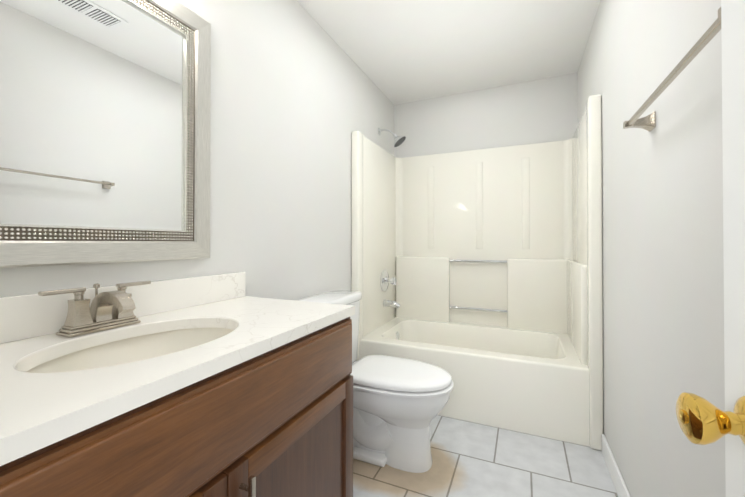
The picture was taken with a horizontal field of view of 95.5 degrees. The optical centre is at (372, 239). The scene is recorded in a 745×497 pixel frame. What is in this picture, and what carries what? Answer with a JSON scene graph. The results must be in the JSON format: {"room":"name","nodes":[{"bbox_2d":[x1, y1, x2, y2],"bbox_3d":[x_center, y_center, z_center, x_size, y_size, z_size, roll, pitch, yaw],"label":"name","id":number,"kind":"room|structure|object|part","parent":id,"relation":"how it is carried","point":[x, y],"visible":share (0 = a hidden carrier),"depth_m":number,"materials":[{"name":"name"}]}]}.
{"room":"bathroom","nodes":[
{"label":"bathroom","id":0,"kind":"room"},
{"bbox_2d":[0,0,393,300],"bbox_3d":[-0.508,-0.089,1.783,0.120,2.440,3.500,0,-1,24],"label":"wall","id":1,"kind":"structure","parent":0,"point":[298,97],"depth_m":1.69,"materials":[{"name":"paint"}]},
{"bbox_2d":[0,0,210,267],"bbox_3d":[-0.811,-0.386,0.916,0.030,0.907,0.865,0,-1,24],"label":"mirror","id":2,"kind":"object","parent":1,"relation":"attached to","point":[105,128],"visible":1,"depth_m":0.98,"materials":[{"name":"silver metal"}]},
{"bbox_3d":[-0.811,0.016,0.912,0.030,0.104,0.865,0,-1,24],"label":"frame","id":3,"kind":"part","parent":2,"relation":"part of","materials":[{"name":"silver metal"}]},
{"bbox_3d":[-0.811,-0.787,0.919,0.030,0.104,0.865,0,-1,24],"label":"frame","id":4,"kind":"part","parent":2,"relation":"part of","materials":[{"name":"silver metal"}]},
{"bbox_3d":[-0.656,-0.383,1.263,0.030,0.907,0.104,0,-1,24],"label":"frame","id":5,"kind":"part","parent":2,"relation":"part of","materials":[{"name":"silver metal"}]},
{"bbox_2d":[378,128,405,146],"bbox_3d":[0.167,-0.870,2.866,0.236,0.180,0.122,0,-1,24],"label":"shower","id":6,"kind":"object","parent":1,"relation":"attached to","point":[399,140],"visible":1,"depth_m":2.85,"materials":[{"name":"silver metal"}]},
{"bbox_2d":[297,0,599,104],"bbox_3d":[0.241,-1.342,1.461,1.760,0.060,3.500,0,-1,24],"label":"ceiling","id":7,"kind":"structure","parent":0,"point":[400,51],"depth_m":2.21,"materials":[{"name":"paint"}]},
{"bbox_2d":[353,415,617,496],"bbox_3d":[0.241,1.157,1.439,1.760,0.060,3.500,0,-1,24],"label":"floor","id":8,"kind":"structure","parent":0,"point":[471,459],"depth_m":1.65,"materials":[{"name":"tile"}]},
{"bbox_2d":[0,272,354,496],"bbox_3d":[-0.539,0.621,0.815,0.599,1.002,1.187,0,-1,24],"label":"bathroom vanity","id":9,"kind":"object","parent":8,"relation":"on","point":[219,385],"visible":1,"depth_m":0.78,"materials":[{"name":"brown wood"}]},
{"bbox_2d":[38,281,150,337],"bbox_3d":[-0.694,0.182,0.900,0.155,0.121,0.258,0,-1,24],"label":"faucet","id":10,"kind":"object","parent":9,"relation":"on","point":[109,313],"depth_m":0.88,"materials":[{"name":"silver metal"}]},
{"bbox_2d":[26,328,233,372],"bbox_3d":[-0.550,0.347,0.835,0.396,0.144,0.536,0,-1,24],"label":"sink","id":11,"kind":"object","parent":9,"relation":"in","point":[156,342],"depth_m":0.94,"materials":[{"name":"ceramic"}]},
{"bbox_3d":[-0.427,0.741,0.446,0.020,0.505,0.572,0,-1,24],"label":"door","id":12,"kind":"part","parent":9,"relation":"part of","materials":[{"name":"brown wood"}]},
{"bbox_3d":[-0.194,0.746,0.971,0.020,0.505,0.572,0,-1,24],"label":"door","id":13,"kind":"part","parent":9,"relation":"part of","materials":[{"name":"brown wood"}]},
{"bbox_2d":[297,290,452,472],"bbox_3d":[0.028,0.726,1.811,0.798,0.810,0.488,0,-1,24],"label":"toilet","id":14,"kind":"object","parent":8,"relation":"on","point":[399,404],"visible":0.56,"depth_m":1.66,"materials":[{"name":"ceramic"}]},
{"bbox_3d":[-0.238,0.530,1.931,0.216,0.418,0.488,0,-1,24],"label":"tank","id":15,"kind":"part","parent":14,"relation":"part of","materials":[{"name":"ceramic"}]},
{"bbox_3d":[0.128,0.706,1.767,0.579,0.064,0.406,0,-1,24],"label":"seat","id":16,"kind":"part","parent":14,"relation":"part of","materials":[{"name":"plastic"}]},
{"bbox_2d":[351,95,603,450],"bbox_3d":[0.720,0.180,2.523,1.516,1.914,0.900,0,-1,24],"label":"shower","id":17,"kind":"object","parent":8,"relation":"on","point":[477,275],"visible":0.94,"depth_m":2.67,"materials":[{"name":"plastic"}]},
{"bbox_3d":[0.174,0.350,2.844,0.050,0.066,0.063,0,-1,24],"label":"knob","id":18,"kind":"part","parent":17,"relation":"part of","materials":[{"name":"plastic"}]},
{"bbox_2d":[394,73,577,157],"bbox_3d":[0.928,-0.079,2.994,1.520,2.440,0.120,0,-1,24],"label":"wall","id":19,"kind":"structure","parent":0,"point":[535,111],"depth_m":2.90,"materials":[{"name":"paint"}]},
{"bbox_2d":[577,0,725,496],"bbox_3d":[0.991,-0.095,1.116,0.120,2.440,3.500,0,-1,24],"label":"wall","id":20,"kind":"structure","parent":0,"point":[663,265],"depth_m":1.06,"materials":[{"name":"paint"}]},
{"bbox_2d":[602,434,629,496],"bbox_3d":[0.764,1.071,0.763,0.013,0.100,2.256,0,-1,24],"label":"baseboard","id":21,"kind":"structure","parent":20,"relation":"attached to","point":[616,477],"depth_m":1.56,"materials":[{"name":"paint"}]},
{"bbox_2d":[623,7,720,131],"bbox_3d":[0.759,-0.388,0.845,0.078,0.051,0.661,0,-1,24],"label":"towel rail","id":22,"kind":"object","parent":20,"relation":"attached to","point":[648,123],"visible":0.62,"depth_m":0.82,"materials":[{"name":"silver metal"}]},
{"bbox_3d":[-0.405,-0.105,-0.003,1.520,2.440,0.110,0,-1,24],"label":"wall","id":23,"kind":"structure","parent":0,"visible":0},
{"bbox_2d":[721,0,744,496],"bbox_3d":[0.350,0.095,0.104,0.053,2.018,0.672,0,-1,19],"label":"door","id":24,"kind":"structure","parent":23,"relation":"in","point":[733,70],"depth_m":0.41,"materials":[{"name":"paint"}]},
{"bbox_2d":[676,392,744,444],"bbox_3d":[0.446,0.205,0.378,0.175,0.063,0.096,0,-1,24],"label":"door knob","id":25,"kind":"object","parent":24,"relation":"attached to","point":[702,420],"depth_m":0.37,"materials":[{"name":"gold metal"}]}
]}

